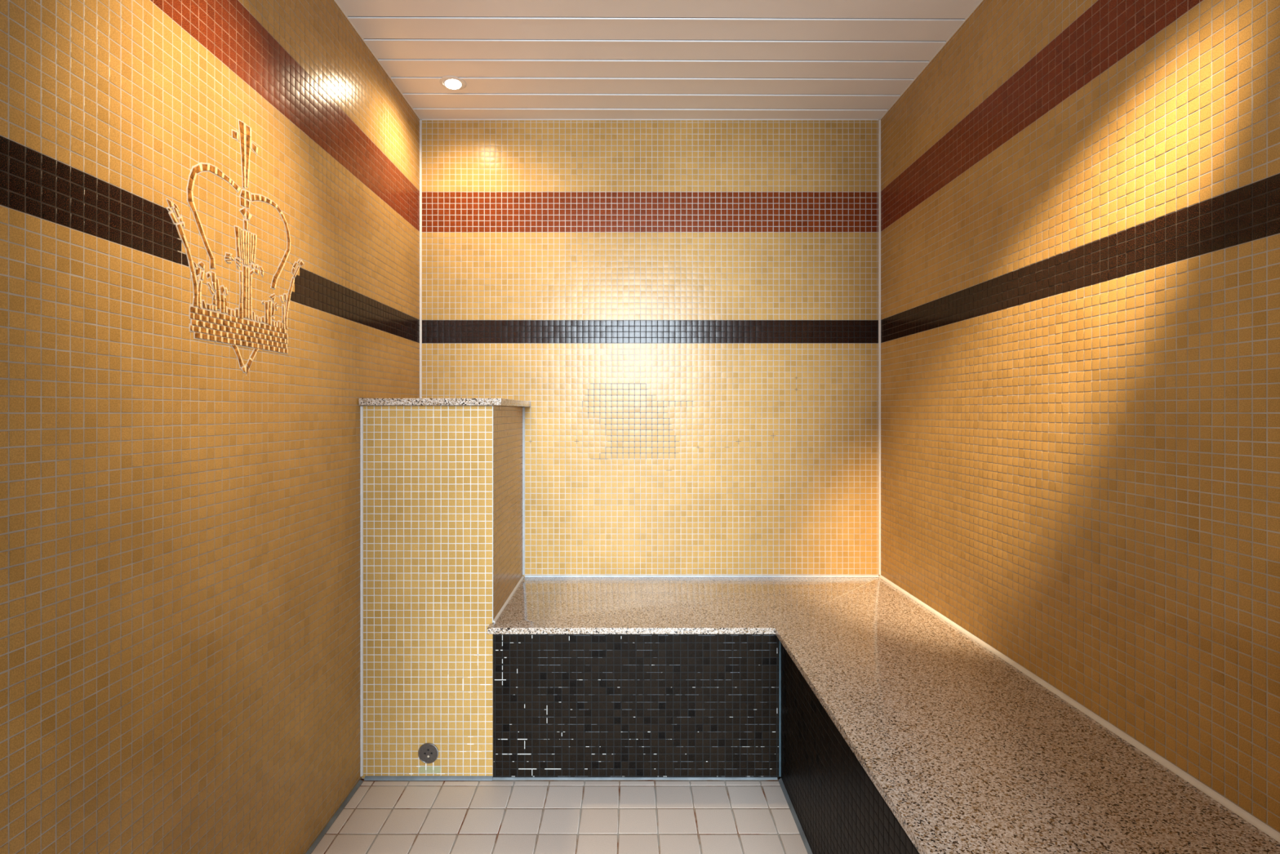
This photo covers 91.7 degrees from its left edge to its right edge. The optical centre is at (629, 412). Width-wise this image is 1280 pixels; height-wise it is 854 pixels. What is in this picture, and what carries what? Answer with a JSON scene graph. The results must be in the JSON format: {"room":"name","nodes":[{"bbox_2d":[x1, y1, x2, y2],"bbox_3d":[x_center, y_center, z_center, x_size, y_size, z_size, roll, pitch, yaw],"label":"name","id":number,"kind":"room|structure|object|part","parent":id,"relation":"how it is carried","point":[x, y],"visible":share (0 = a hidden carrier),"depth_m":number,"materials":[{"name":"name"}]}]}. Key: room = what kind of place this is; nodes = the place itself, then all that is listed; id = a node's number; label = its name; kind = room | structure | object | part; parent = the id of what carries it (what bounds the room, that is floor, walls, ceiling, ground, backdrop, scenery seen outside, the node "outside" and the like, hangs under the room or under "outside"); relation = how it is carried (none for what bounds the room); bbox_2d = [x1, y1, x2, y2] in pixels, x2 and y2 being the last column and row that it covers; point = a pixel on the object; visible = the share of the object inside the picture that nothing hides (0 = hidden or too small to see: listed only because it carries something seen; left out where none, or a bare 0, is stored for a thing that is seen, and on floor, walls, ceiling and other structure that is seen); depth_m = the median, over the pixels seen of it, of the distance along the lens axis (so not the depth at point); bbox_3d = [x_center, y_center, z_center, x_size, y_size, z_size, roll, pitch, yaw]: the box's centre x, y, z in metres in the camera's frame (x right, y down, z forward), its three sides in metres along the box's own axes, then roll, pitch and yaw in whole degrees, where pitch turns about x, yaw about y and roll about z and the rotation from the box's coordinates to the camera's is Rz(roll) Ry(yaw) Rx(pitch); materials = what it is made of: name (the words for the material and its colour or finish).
{"room":"spa","nodes":[
{"label":"spa","id":0,"kind":"room"},
{"bbox_2d":[0,0,419,853],"bbox_3d":[-0.835,-0.013,0.921,0.090,2.183,2.842,0,0,0],"label":"wall","id":1,"kind":"structure","parent":0,"point":[180,528],"depth_m":1.09,"materials":[{"name":"yellow tile"}]},
{"bbox_2d":[165,118,304,376],"bbox_3d":[-0.789,-0.334,1.282,0.002,0.522,0.453,0,0,0],"label":"decoration","id":2,"kind":"object","parent":1,"relation":"attached to","point":[241,326],"depth_m":1.26,"materials":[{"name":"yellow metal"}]},
{"bbox_2d":[231,345,258,373],"bbox_3d":[-0.789,-0.106,1.277,0.002,0.057,0.090,0,0,0],"label":"wall decoration","id":3,"kind":"object","parent":1,"relation":"attached to","point":[245,368],"depth_m":1.28,"materials":[{"name":"orange tile"}]},
{"bbox_2d":[305,779,363,853],"bbox_3d":[-0.784,1.077,0.663,0.011,0.004,2.306,0,0,0],"label":"trim","id":4,"kind":"structure","parent":1,"relation":"attached to","point":[352,793],"depth_m":1.64,"materials":[{"name":"grey metal"}]},
{"bbox_2d":[360,405,363,776],"bbox_3d":[-0.787,0.525,1.824,0.006,1.087,0.006,0,0,0],"label":"trim","id":5,"kind":"structure","parent":1,"relation":"attached to","point":[362,406],"depth_m":1.82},
{"bbox_2d":[333,0,420,119],"bbox_3d":[-0.788,-1.103,0.922,0.004,0.004,2.825,0,0,0],"label":"trim","id":6,"kind":"structure","parent":1,"relation":"attached to","point":[335,1],"depth_m":1.91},
{"bbox_2d":[311,778,807,853],"bbox_3d":[0.077,1.119,0.921,1.915,0.081,3.022,0,0,0],"label":"floor","id":7,"kind":"structure","parent":0,"point":[494,816],"depth_m":1.65,"materials":[{"name":"beige tile"}]},
{"bbox_2d":[358,398,530,778],"bbox_3d":[-0.581,0.519,2.071,0.416,1.119,0.540,0,0,0],"label":"pedestal","id":8,"kind":"object","parent":7,"relation":"on","point":[442,485],"depth_m":1.83,"materials":[{"name":"tile"}]},
{"bbox_2d":[417,742,438,763],"bbox_3d":[-0.592,1.003,1.825,0.061,0.061,0.004,0,0,0],"label":"outlet plate","id":9,"kind":"object","parent":8,"relation":"attached to","point":[428,753],"visible":1,"depth_m":1.82,"materials":[{"name":"metal"}]},
{"bbox_2d":[364,775,493,780],"bbox_3d":[-0.590,1.074,1.823,0.375,0.008,0.008,0,0,0],"label":"trim","id":10,"kind":"structure","parent":8,"relation":"attached to","point":[366,777],"depth_m":1.82,"materials":[{"name":"grey metal"}]},
{"bbox_3d":[-0.580,-0.031,2.071,0.413,0.020,0.540,0,0,0],"label":"granite cap slab","id":11,"kind":"part","parent":8,"relation":"part of","materials":[{"name":"beige stone"}]},
{"bbox_2d":[493,575,524,622],"bbox_3d":[-0.399,0.617,2.083,0.006,0.006,0.502,0,0,0],"label":"trim","id":12,"kind":"structure","parent":8,"relation":"attached to","point":[522,576],"depth_m":2.03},
{"bbox_2d":[492,777,777,779],"bbox_3d":[0.016,1.076,1.825,0.837,0.004,0.004,0,0,0],"label":"trim","id":13,"kind":"structure","parent":7,"relation":"on","point":[493,778],"depth_m":1.82,"materials":[{"name":"grey metal"}]},
{"bbox_2d":[493,634,919,853],"bbox_3d":[0.046,0.859,0.695,0.896,0.439,2.366,0,0,0],"label":"bench base","id":14,"kind":"object","parent":7,"relation":"on","point":[565,705],"visible":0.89,"depth_m":1.83,"materials":[{"name":"black tile"}]},
{"bbox_3d":[0.021,0.859,1.852,0.846,0.439,0.050,0,0,0],"label":"riser panel","id":15,"kind":"part","parent":14,"relation":"part of","materials":[{"name":"black tile"}]},
{"bbox_2d":[487,577,878,634],"bbox_3d":[0.267,0.630,2.064,1.353,0.018,0.554,0,0,0],"label":"bench","id":16,"kind":"object","parent":14,"relation":"on","point":[539,605],"visible":0.96,"depth_m":2.00,"materials":[{"name":"beige stone"}]},
{"bbox_2d":[778,640,780,777],"bbox_3d":[0.442,0.856,1.825,0.004,0.430,0.004,0,0,0],"label":"trim","id":17,"kind":"structure","parent":14,"relation":"attached to","point":[779,640],"depth_m":1.82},
{"bbox_3d":[0.469,0.859,0.670,0.051,0.439,2.316,0,0,0],"label":"riser panel","id":18,"kind":"part","parent":14,"relation":"part of","materials":[{"name":"black tile"}]},
{"bbox_2d":[775,577,1279,853],"bbox_3d":[0.681,0.630,0.926,0.525,0.018,2.828,0,0,0],"label":"bench","id":19,"kind":"object","parent":14,"relation":"on","point":[969,753],"visible":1,"depth_m":1.13,"materials":[{"name":"beige stone"}]},
{"bbox_2d":[822,577,876,604],"bbox_3d":[0.771,0.620,2.158,0.304,0.001,0.325,0,0,0],"label":"trim","id":20,"kind":"structure","parent":19,"relation":"on","point":[876,578],"depth_m":2.14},
{"bbox_2d":[778,777,812,853],"bbox_3d":[0.439,1.074,0.664,0.008,0.008,2.308,0,0,0],"label":"trim","id":21,"kind":"structure","parent":7,"relation":"on","point":[780,781],"depth_m":1.64,"materials":[{"name":"grey metal"}]},
{"bbox_2d":[420,119,879,577],"bbox_3d":[0.077,-0.013,2.387,1.915,2.183,0.091,0,0,0],"label":"wall","id":22,"kind":"structure","parent":0,"point":[685,313],"depth_m":2.34,"materials":[{"name":"yellow tile"}]},
{"bbox_2d":[419,119,422,398],"bbox_3d":[-0.787,-0.572,2.339,0.006,1.059,0.006,0,0,0],"label":"trim","id":23,"kind":"structure","parent":22,"relation":"attached to","point":[420,121],"depth_m":2.34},
{"bbox_2d":[522,407,524,574],"bbox_3d":[-0.399,0.297,2.339,0.006,0.631,0.006,0,0,0],"label":"trim","id":24,"kind":"structure","parent":22,"relation":"attached to","point":[523,408],"depth_m":2.34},
{"bbox_2d":[422,119,878,119],"bbox_3d":[0.077,-1.103,2.340,1.721,0.003,0.003,0,0,0],"label":"trim","id":25,"kind":"structure","parent":22,"relation":"attached to","point":[422,119],"depth_m":2.34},
{"bbox_2d":[524,574,879,577],"bbox_3d":[0.272,0.617,2.339,1.333,0.006,0.006,0,0,0],"label":"trim","id":26,"kind":"structure","parent":22,"relation":"attached to","point":[526,575],"depth_m":2.34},
{"bbox_2d":[878,119,880,574],"bbox_3d":[0.942,-0.244,2.339,0.006,1.714,0.006,0,0,0],"label":"trim","id":27,"kind":"structure","parent":22,"relation":"attached to","point":[879,121],"depth_m":2.34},
{"bbox_2d":[336,0,980,119],"bbox_3d":[0.077,-1.133,0.921,1.915,0.063,3.022,0,0,0],"label":"ceiling","id":28,"kind":"structure","parent":0,"point":[515,59],"depth_m":1.91,"materials":[{"name":"paint"}]},
{"bbox_2d":[439,75,466,89],"bbox_3d":[-0.592,-1.101,2.081,0.087,0.014,0.087,0,0,0],"label":"recessed light","id":29,"kind":"object","parent":28,"relation":"in","point":[446,82],"visible":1,"depth_m":2.07,"materials":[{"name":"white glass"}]},
{"bbox_2d":[880,0,1279,833],"bbox_3d":[0.990,-0.013,0.921,0.090,2.183,2.842,0,0,0],"label":"wall","id":30,"kind":"structure","parent":0,"point":[1080,199],"depth_m":1.24,"materials":[{"name":"yellow tile"}]},
{"bbox_2d":[880,0,982,119],"bbox_3d":[0.943,-1.103,0.922,0.004,0.004,2.825,0,0,0],"label":"trim","id":31,"kind":"structure","parent":30,"relation":"attached to","point":[980,1],"depth_m":1.91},
{"bbox_2d":[879,575,1279,842],"bbox_3d":[0.940,0.616,0.922,0.008,0.008,2.825,0,0,0],"label":"trim","id":32,"kind":"structure","parent":30,"relation":"attached to","point":[1222,800],"depth_m":1.18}
]}

